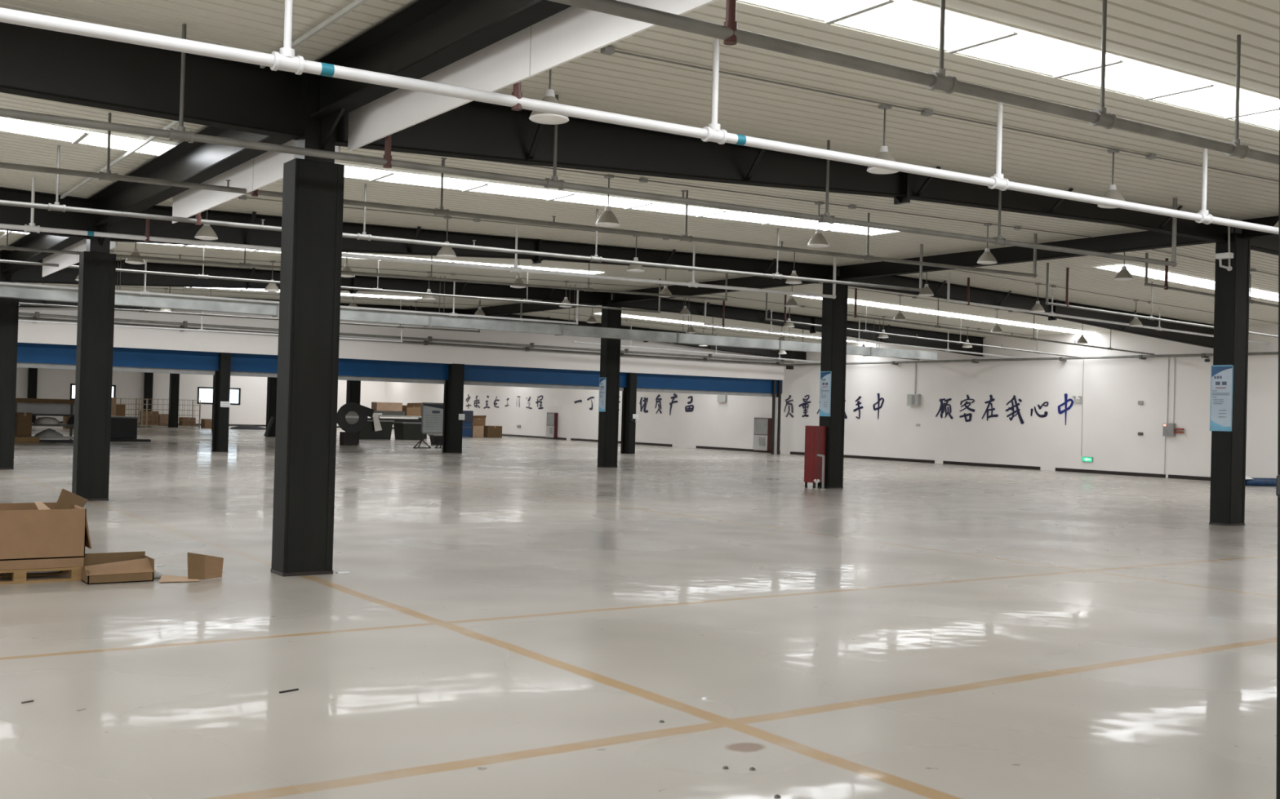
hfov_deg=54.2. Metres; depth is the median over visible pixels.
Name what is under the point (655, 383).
beam
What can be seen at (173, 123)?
conduit
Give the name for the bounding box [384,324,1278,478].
wall
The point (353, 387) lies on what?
steel column
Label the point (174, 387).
steel column
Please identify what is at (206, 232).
pendant lamp
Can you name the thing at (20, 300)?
rafter
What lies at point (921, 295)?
diffuser
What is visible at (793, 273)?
pendant lamp
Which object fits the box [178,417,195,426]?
cardboard box
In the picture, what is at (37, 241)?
beam
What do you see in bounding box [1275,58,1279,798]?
post
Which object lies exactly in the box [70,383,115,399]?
window
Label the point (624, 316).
skylight
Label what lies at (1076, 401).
emergency light
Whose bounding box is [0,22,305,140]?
rafter
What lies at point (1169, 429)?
alarm box
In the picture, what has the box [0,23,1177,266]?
pipe
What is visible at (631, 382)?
steel column
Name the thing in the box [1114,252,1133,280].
pendant lamp
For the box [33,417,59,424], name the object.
sack
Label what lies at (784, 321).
pipe
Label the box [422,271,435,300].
pendant lamp
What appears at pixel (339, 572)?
chip
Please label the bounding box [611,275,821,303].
ridge beam
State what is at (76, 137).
skylight
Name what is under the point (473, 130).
rafter
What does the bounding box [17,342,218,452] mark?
roller shutter
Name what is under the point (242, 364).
roller shutter
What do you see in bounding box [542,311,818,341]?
conduit
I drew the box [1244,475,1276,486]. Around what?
roll
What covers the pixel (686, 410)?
lettering
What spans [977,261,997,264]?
diffuser
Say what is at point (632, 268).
pendant lamp
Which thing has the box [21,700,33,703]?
strip
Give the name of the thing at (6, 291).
cable tray
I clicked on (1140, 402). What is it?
box
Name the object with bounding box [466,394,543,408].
wall lettering
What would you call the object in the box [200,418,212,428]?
cardboard box
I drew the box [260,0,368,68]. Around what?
conduit
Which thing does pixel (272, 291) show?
diffuser
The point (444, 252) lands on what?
pendant lamp
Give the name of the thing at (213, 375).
steel column
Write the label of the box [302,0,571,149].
beam
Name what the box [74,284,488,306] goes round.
conduit
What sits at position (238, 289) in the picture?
skylight
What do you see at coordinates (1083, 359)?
conduit
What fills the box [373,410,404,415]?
tray
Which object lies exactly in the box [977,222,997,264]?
pendant lamp
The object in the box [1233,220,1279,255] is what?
rafter
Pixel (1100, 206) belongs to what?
diffuser
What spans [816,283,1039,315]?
conduit
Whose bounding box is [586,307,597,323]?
pendant lamp
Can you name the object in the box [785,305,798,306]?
diffuser
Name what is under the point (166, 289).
pendant lamp
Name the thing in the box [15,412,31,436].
cardboard box
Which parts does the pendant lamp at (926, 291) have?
lamp shade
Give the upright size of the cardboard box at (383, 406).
0.443 m
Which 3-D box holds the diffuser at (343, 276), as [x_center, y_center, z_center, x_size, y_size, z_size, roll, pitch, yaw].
[-5.997,-2.513,25.537,0.351,0.035,0.351,2,-1,-35]
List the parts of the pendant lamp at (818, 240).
lamp shade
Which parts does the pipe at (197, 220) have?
hanger rod, hanger rod, hanger rod, hanger rod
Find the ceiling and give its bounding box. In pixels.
[0,0,1279,343]
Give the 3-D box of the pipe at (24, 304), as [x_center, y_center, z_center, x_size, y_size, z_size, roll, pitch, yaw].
[-17.683,-3.089,32.749,30.238,1.180,0.081,2,-1,-35]
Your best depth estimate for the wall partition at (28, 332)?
44.72 m
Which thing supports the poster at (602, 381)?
attached to the steel column at (610, 356)
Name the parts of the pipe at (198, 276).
hanger rod, hanger rod, hanger rod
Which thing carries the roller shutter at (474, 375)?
attached to the steel column at (455, 371)
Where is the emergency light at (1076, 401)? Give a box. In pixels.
[1071,395,1082,403]
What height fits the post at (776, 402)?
3.250 m
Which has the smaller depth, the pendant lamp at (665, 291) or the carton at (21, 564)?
the carton at (21, 564)
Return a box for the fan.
[337,402,374,445]
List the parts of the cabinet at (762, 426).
door, door, label panel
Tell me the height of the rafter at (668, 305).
1.119 m
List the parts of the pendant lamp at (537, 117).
lamp shade, stem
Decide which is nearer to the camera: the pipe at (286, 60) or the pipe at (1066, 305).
the pipe at (286, 60)
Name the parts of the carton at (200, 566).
floor panel, panel, panel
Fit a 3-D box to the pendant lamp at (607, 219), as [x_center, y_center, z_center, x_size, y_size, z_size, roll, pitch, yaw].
[-0.445,-2.797,17.581,0.351,0.731,0.351,2,-1,-35]
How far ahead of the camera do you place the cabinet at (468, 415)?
71.19 m
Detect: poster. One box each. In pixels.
[598,377,606,412]
[819,371,831,416]
[1209,364,1233,431]
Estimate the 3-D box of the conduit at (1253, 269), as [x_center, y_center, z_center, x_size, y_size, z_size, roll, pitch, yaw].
[15.617,-2.632,28.619,16.470,0.420,0.080,2,-1,-35]
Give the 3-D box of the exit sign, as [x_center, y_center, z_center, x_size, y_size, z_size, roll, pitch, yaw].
[15.447,2.067,43.173,0.047,0.180,0.420,2,-1,-35]
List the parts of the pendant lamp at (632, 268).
lamp shade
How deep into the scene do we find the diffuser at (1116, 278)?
24.39 m
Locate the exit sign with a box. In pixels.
[1081,456,1093,462]
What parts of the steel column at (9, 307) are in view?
trim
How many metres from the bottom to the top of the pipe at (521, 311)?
1.200 m
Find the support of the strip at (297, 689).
on the floor
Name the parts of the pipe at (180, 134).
hanger rod, hanger rod, hanger rod, hanger rod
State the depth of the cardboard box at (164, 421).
76.38 m
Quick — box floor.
[0,422,1277,798]
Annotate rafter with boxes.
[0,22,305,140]
[0,187,90,239]
[14,259,612,305]
[18,297,464,317]
[110,205,838,283]
[334,100,1235,243]
[475,314,806,359]
[612,293,985,356]
[835,266,1213,348]
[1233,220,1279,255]
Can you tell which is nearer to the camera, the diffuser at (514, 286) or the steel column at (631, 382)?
the diffuser at (514, 286)
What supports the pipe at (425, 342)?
attached to the wall partition at (28, 332)
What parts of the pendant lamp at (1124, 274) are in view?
lamp shade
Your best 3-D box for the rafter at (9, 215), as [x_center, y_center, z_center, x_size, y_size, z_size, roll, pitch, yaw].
[-15.472,-3.340,15.631,16.290,1.022,0.200,2,-1,-35]
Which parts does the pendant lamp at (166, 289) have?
lamp shade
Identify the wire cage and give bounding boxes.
[115,398,147,427]
[134,398,200,427]
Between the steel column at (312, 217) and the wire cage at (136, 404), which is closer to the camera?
the steel column at (312, 217)
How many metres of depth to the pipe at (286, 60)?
9.88 m
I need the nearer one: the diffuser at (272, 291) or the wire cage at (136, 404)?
the diffuser at (272, 291)
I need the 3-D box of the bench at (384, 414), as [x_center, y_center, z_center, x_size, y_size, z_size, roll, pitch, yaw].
[-13.533,1.274,63.822,5.600,1.400,1.000,2,-1,-35]
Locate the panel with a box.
[42,239,117,276]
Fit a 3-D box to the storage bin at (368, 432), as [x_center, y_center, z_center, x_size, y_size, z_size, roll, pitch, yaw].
[-13.216,1.484,61.608,1.880,0.950,1.080,2,-1,-35]
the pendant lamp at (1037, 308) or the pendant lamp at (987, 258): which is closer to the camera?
the pendant lamp at (987, 258)
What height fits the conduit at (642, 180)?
0.400 m
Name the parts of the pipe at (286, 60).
hanger rod, hanger rod, hanger rod, hanger rod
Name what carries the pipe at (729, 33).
hanging from the ceiling
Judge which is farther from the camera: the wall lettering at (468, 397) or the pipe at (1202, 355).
the wall lettering at (468, 397)
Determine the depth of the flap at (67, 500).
11.73 m
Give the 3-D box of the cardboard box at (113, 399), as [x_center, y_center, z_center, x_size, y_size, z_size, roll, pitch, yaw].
[-29.481,0.736,68.979,0.900,1.723,0.904,2,-1,-35]
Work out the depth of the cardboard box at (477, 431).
71.66 m
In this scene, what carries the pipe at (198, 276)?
hanging from the ceiling
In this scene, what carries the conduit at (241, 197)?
attached to the ceiling
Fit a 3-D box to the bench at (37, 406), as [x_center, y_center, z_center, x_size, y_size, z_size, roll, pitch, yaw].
[-21.813,0.768,46.111,2.450,1.580,1.100,2,-1,-35]
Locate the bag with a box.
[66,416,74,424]
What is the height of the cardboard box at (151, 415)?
0.853 m
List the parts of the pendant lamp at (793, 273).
lamp shade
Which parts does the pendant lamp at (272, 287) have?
lamp shade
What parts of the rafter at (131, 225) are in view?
splice plate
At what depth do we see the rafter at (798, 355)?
52.12 m
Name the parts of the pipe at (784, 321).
hanger rod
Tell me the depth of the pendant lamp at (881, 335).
40.78 m
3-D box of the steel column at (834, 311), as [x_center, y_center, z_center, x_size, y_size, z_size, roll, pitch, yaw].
[4.568,-0.406,29.606,0.498,5.000,0.360,2,-1,-35]
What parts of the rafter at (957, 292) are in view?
splice plate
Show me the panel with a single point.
(64, 260)
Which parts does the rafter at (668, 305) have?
splice plate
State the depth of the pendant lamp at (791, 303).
32.35 m
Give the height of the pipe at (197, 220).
1.326 m
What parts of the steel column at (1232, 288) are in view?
trim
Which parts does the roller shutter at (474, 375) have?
guide rail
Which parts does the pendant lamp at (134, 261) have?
lamp shade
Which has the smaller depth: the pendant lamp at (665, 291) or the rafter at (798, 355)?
the pendant lamp at (665, 291)
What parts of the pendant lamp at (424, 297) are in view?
lamp shade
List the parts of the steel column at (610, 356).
trim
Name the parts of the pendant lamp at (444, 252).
lamp shade, stem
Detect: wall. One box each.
[15,367,385,426]
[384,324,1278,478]
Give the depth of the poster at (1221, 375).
21.40 m
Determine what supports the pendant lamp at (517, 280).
hanging from the ceiling
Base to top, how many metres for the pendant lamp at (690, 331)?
0.731 m
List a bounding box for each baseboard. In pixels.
[58,421,339,427]
[391,427,1210,480]
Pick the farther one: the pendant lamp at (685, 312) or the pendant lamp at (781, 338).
the pendant lamp at (781, 338)
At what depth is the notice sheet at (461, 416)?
45.82 m
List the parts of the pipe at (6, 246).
hanger rod, hanger rod, hanger rod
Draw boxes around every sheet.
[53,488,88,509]
[220,401,230,407]
[458,413,464,420]
[632,413,638,418]
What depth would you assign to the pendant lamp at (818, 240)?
19.78 m
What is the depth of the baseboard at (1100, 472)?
47.75 m
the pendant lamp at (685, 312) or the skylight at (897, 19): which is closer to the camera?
the skylight at (897, 19)
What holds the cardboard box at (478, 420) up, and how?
on the cardboard box at (477, 431)
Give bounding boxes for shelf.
[15,398,75,404]
[15,413,74,416]
[16,435,73,439]
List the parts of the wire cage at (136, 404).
post, post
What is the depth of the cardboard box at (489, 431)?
72.38 m
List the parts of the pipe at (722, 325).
hanger rod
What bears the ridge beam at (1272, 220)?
attached to the ceiling
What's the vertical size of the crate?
0.960 m
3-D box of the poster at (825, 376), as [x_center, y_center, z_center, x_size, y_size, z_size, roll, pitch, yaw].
[4.363,-0.133,29.436,0.015,1.060,0.360,2,-1,-35]
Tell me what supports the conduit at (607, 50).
attached to the ceiling
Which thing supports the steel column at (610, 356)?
on the floor
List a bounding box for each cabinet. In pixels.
[462,410,473,437]
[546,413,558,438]
[753,417,771,451]
[804,425,826,488]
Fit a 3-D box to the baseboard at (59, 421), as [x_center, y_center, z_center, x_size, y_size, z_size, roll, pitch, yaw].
[-39.209,1.382,78.469,49.420,0.110,0.020,2,-1,-35]
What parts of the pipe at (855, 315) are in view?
hanger rod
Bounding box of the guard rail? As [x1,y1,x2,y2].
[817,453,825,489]
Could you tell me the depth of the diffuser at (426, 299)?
31.49 m
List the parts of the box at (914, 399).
door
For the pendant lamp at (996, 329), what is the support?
hanging from the ceiling
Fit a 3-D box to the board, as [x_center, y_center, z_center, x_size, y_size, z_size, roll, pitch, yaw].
[-8.422,1.054,50.590,1.740,1.848,0.391,2,-1,-35]
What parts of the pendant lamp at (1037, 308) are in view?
lamp shade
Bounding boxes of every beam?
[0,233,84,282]
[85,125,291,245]
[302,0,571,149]
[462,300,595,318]
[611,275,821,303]
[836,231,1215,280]
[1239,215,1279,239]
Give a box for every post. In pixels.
[770,380,781,454]
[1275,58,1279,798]
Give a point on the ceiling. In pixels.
(1195, 39)
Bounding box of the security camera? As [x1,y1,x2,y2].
[1215,216,1233,271]
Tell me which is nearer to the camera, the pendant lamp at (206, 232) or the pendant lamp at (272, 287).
the pendant lamp at (206, 232)
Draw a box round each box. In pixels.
[0,502,91,560]
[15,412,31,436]
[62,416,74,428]
[111,397,116,416]
[115,404,125,416]
[139,411,159,425]
[158,413,168,425]
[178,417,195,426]
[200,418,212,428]
[371,402,402,411]
[402,403,422,416]
[467,426,484,437]
[471,415,486,426]
[483,426,502,437]
[906,363,920,405]
[1137,400,1143,404]
[1162,357,1184,475]
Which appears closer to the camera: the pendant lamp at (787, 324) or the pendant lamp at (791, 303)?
the pendant lamp at (791, 303)
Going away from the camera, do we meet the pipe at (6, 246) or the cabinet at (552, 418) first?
the pipe at (6, 246)
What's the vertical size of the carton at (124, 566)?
0.235 m
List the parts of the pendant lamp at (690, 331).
lamp shade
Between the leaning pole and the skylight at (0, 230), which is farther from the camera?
the leaning pole
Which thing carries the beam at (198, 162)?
attached to the ceiling
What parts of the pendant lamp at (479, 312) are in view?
lamp shade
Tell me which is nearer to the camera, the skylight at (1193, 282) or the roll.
the skylight at (1193, 282)
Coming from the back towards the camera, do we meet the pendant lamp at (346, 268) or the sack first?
the sack
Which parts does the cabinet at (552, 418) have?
door, door, label panel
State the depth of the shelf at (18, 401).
45.64 m
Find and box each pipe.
[0,0,1279,234]
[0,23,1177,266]
[0,112,1037,278]
[0,145,923,292]
[0,177,836,298]
[0,231,728,301]
[0,245,661,313]
[0,255,578,324]
[17,293,402,342]
[18,285,480,333]
[18,311,794,363]
[18,316,788,366]
[168,286,522,321]
[547,0,1279,164]
[573,324,820,362]
[703,296,1015,358]
[711,316,919,360]
[764,293,1080,358]
[788,351,1278,365]
[847,288,1155,355]
[946,272,1269,344]
[1044,262,1278,337]
[1144,253,1278,307]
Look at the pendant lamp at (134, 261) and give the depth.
23.11 m
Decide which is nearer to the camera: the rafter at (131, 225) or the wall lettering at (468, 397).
the rafter at (131, 225)
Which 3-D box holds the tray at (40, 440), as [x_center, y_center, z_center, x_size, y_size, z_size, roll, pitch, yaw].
[-21.377,1.515,45.580,1.300,0.100,0.220,2,-1,-35]
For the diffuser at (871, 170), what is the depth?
13.18 m
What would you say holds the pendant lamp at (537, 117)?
hanging from the ceiling
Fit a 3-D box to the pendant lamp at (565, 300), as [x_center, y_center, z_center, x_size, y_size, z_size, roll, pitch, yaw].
[-2.007,-2.860,33.917,0.351,0.731,0.351,2,-1,-35]
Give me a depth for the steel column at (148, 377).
82.70 m
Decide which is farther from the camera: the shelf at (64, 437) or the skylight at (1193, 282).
the shelf at (64, 437)
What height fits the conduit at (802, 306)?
0.420 m
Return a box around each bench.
[14,398,75,439]
[367,410,426,439]
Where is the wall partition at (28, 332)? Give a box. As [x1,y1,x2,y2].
[17,306,784,380]
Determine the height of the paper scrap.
0.060 m
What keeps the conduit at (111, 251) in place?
attached to the ceiling
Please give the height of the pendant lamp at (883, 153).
0.731 m
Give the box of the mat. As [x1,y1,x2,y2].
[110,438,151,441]
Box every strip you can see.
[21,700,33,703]
[279,688,298,693]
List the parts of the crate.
lid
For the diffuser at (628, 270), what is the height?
0.035 m
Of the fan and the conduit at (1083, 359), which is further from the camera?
the fan
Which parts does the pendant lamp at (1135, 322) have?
lamp shade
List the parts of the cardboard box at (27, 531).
foam strip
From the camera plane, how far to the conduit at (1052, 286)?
32.11 m
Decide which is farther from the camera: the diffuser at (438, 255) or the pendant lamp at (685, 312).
the pendant lamp at (685, 312)
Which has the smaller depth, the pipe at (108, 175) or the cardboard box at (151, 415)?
the pipe at (108, 175)
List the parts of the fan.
arm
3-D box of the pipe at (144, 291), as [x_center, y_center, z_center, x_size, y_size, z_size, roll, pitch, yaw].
[-13.783,-3.009,26.448,29.441,1.226,0.087,2,-1,-35]
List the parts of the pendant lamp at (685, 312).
lamp shade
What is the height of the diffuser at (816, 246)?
0.035 m
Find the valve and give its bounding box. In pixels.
[813,479,819,489]
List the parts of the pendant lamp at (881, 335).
lamp shade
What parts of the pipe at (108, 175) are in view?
hanger rod, hanger rod, hanger rod, hanger rod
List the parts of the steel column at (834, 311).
trim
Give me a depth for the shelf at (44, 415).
45.80 m
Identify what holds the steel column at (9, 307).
on the floor
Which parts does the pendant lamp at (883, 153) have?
lamp shade, stem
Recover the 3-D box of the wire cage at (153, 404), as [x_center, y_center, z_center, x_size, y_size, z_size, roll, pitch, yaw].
[-29.034,0.836,76.910,3.460,1.720,1.660,2,-1,-35]
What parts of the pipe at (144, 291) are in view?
hanger rod, hanger rod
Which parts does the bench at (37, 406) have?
leg, panel, leg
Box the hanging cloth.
[372,413,382,431]
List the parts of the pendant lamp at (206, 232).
lamp shade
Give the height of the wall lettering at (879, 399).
1.108 m
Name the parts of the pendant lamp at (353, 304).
lamp shade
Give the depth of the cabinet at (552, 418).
72.31 m
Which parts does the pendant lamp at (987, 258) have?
lamp shade, stem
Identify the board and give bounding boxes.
[413,402,443,448]
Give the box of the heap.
[228,425,266,430]
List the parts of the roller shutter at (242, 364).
guide rail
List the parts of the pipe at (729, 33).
hanger rod, hanger rod, hanger rod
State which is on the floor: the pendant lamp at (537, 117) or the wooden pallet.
the wooden pallet
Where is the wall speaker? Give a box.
[786,365,793,369]
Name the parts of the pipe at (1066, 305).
hanger rod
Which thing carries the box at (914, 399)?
attached to the wall at (1113, 418)
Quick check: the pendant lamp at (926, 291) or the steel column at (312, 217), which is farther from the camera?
the pendant lamp at (926, 291)
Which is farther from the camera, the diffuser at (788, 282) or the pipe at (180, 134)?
the diffuser at (788, 282)
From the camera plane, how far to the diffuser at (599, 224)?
17.48 m
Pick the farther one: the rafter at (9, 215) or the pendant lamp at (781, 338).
the pendant lamp at (781, 338)
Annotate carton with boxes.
[0,557,84,570]
[80,551,155,584]
[159,552,223,582]
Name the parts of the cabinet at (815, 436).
door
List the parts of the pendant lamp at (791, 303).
lamp shade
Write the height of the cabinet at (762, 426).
1.520 m
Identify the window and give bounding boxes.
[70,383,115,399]
[197,386,240,404]
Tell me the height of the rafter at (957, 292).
1.119 m
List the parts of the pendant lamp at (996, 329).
lamp shade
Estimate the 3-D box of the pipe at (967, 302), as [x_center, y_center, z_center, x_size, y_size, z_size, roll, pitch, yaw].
[13.159,-2.340,33.758,14.314,0.944,0.093,2,-1,-35]
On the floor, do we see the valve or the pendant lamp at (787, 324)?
the valve
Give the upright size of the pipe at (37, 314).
0.184 m
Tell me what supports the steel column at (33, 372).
on the floor
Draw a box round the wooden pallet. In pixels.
[0,566,84,584]
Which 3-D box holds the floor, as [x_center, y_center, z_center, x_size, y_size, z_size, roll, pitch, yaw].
[-12.704,1.744,40.398,49.420,0.001,92.800,2,-1,-35]
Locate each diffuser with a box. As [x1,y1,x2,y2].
[124,261,145,264]
[194,235,217,239]
[264,289,279,292]
[341,275,355,277]
[422,297,435,300]
[435,254,456,257]
[510,285,525,288]
[528,113,568,124]
[595,222,620,226]
[626,269,644,272]
[785,281,802,284]
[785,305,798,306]
[807,244,829,248]
[866,167,898,173]
[918,293,933,296]
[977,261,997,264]
[1030,310,1044,312]
[1097,204,1117,208]
[1114,277,1133,280]
[1128,324,1142,326]
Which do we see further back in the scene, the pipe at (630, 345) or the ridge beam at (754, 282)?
the pipe at (630, 345)
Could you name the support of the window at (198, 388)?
in the wall at (52, 384)
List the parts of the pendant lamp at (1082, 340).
lamp shade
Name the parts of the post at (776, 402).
post rail, plate, post rail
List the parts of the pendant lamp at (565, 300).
lamp shade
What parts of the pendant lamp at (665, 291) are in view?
lamp shade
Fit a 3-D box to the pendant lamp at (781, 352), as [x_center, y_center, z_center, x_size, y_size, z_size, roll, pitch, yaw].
[5.829,-2.210,51.077,0.351,0.731,0.351,2,-1,-35]
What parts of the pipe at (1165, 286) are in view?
hanger rod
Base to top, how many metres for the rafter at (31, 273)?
1.030 m
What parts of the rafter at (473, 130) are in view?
gusset plate, splice plate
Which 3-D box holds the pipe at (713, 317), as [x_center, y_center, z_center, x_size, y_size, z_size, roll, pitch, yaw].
[5.160,-2.325,45.248,14.306,1.158,0.075,2,-1,-35]
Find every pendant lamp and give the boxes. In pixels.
[124,242,145,264]
[159,288,171,311]
[194,209,217,239]
[264,260,279,292]
[341,252,355,277]
[348,293,357,309]
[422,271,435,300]
[435,215,456,257]
[474,296,485,315]
[510,258,525,288]
[528,68,568,124]
[559,280,572,307]
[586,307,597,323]
[595,174,620,226]
[626,235,644,272]
[659,268,671,297]
[679,297,690,315]
[685,314,695,333]
[777,328,786,341]
[778,336,786,354]
[783,311,794,327]
[785,252,802,284]
[785,285,798,306]
[807,201,829,248]
[866,102,898,173]
[877,315,888,338]
[893,294,906,320]
[918,271,933,296]
[962,326,972,347]
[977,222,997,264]
[991,308,1002,333]
[1030,283,1044,312]
[1075,330,1088,344]
[1097,148,1124,208]
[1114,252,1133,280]
[1128,299,1142,326]
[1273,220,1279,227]
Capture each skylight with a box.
[0,118,173,155]
[0,230,29,234]
[139,242,602,274]
[187,287,421,299]
[344,167,899,235]
[594,313,866,342]
[740,0,1279,129]
[792,295,1093,333]
[1097,265,1278,301]
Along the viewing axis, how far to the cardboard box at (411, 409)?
64.71 m
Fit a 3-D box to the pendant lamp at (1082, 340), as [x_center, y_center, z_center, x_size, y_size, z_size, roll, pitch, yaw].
[13.943,-2.116,39.423,0.351,0.731,0.351,2,-1,-35]
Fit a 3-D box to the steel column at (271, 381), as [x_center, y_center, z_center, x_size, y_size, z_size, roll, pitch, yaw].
[-17.921,-0.625,61.116,0.488,4.900,0.410,2,-1,-35]
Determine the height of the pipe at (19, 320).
1.366 m
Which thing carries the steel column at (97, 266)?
on the floor
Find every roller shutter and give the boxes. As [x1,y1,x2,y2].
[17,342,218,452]
[226,352,448,453]
[463,364,628,453]
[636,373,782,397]
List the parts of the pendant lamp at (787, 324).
lamp shade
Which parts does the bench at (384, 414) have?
panel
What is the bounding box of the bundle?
[34,428,63,436]
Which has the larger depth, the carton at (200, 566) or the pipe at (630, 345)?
the pipe at (630, 345)
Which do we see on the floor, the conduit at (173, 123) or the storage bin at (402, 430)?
the storage bin at (402, 430)
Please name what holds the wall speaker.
attached to the pipe at (425, 342)
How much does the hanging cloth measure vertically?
0.885 m
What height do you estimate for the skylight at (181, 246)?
0.306 m
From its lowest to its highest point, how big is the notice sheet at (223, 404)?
0.190 m
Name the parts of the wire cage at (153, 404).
post, post, post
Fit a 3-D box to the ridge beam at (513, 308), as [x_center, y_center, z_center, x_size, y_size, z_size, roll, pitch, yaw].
[-3.677,-3.079,41.575,0.240,0.325,9.600,2,-1,-35]
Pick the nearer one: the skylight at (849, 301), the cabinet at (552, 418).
the skylight at (849, 301)
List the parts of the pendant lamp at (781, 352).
lamp shade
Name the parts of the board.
frame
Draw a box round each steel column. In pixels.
[0,253,18,469]
[26,368,37,422]
[71,200,115,501]
[142,372,153,411]
[168,373,179,427]
[211,375,213,431]
[215,352,231,452]
[266,377,276,436]
[270,74,344,577]
[346,380,360,444]
[445,363,464,453]
[596,299,622,467]
[624,373,636,453]
[817,275,848,488]
[1208,232,1250,526]
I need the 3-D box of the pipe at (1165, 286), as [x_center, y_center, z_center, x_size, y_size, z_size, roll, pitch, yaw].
[16.133,-2.323,29.492,14.308,0.910,0.081,2,-1,-35]
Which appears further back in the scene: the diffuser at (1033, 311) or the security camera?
the diffuser at (1033, 311)
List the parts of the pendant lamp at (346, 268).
lamp shade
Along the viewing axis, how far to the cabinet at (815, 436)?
29.29 m
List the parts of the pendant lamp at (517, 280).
lamp shade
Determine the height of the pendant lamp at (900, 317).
0.731 m
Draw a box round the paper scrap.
[153,572,161,578]
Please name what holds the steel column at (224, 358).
on the floor
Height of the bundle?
0.300 m
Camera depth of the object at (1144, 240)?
25.11 m
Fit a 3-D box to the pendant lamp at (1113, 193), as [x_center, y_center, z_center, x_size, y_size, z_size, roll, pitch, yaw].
[5.867,-2.746,15.517,0.351,0.731,0.351,2,-1,-35]
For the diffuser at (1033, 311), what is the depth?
30.85 m
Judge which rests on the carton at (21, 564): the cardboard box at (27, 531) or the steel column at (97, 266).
the cardboard box at (27, 531)
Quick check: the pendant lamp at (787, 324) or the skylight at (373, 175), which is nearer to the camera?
the skylight at (373, 175)
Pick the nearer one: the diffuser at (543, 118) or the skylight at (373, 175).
the diffuser at (543, 118)
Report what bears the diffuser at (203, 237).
attached to the pendant lamp at (206, 232)
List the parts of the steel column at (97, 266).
trim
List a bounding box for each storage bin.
[359,419,394,439]
[392,422,424,439]
[427,434,442,444]
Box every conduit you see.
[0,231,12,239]
[60,120,179,199]
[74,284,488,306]
[110,249,653,288]
[238,195,676,239]
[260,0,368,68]
[495,161,1091,237]
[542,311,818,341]
[600,45,1279,182]
[708,293,1033,336]
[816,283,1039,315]
[951,269,1278,324]
[1080,359,1084,456]
[1151,248,1278,275]
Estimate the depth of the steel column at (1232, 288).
21.41 m
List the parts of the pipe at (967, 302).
hanger rod, hanger rod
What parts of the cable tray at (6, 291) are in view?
hanger rod, hanger rod, hanger rod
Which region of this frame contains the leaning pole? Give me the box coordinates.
[263,416,274,436]
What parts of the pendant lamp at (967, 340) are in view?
lamp shade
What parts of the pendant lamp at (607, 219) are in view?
lamp shade, stem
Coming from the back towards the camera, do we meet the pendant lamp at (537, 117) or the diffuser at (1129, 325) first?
the diffuser at (1129, 325)
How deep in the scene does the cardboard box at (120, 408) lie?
69.95 m
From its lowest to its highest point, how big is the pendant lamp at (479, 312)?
0.731 m
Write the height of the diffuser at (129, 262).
0.035 m
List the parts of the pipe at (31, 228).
hanger rod, hanger rod, hanger rod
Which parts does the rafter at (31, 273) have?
splice plate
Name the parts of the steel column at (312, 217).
trim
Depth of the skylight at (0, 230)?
24.45 m
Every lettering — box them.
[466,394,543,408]
[573,393,693,415]
[783,393,884,419]
[935,393,1073,425]
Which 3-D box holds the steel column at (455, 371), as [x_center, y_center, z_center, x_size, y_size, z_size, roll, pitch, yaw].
[-6.786,0.328,45.870,0.498,3.270,0.360,2,-1,-35]
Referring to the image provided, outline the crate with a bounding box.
[110,416,138,439]
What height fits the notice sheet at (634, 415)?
0.190 m
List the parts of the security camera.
bracket arm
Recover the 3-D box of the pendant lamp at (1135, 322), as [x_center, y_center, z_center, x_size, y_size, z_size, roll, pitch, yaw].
[13.211,-2.303,33.307,0.351,0.731,0.351,2,-1,-35]
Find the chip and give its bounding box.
[335,571,350,573]
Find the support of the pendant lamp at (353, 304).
hanging from the ceiling
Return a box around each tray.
[0,257,937,359]
[39,439,73,442]
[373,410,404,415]
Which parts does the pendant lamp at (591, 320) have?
lamp shade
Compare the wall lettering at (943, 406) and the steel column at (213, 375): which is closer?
the wall lettering at (943, 406)
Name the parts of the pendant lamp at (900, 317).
lamp shade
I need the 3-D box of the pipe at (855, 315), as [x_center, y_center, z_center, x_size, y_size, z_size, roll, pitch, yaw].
[10.988,-2.243,36.877,14.306,1.188,0.079,2,-1,-35]
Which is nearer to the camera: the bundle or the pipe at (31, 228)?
the pipe at (31, 228)
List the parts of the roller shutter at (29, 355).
guide rail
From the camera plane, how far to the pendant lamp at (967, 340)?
43.13 m
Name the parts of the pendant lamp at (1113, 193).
stem, lamp shade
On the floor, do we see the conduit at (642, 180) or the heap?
the heap

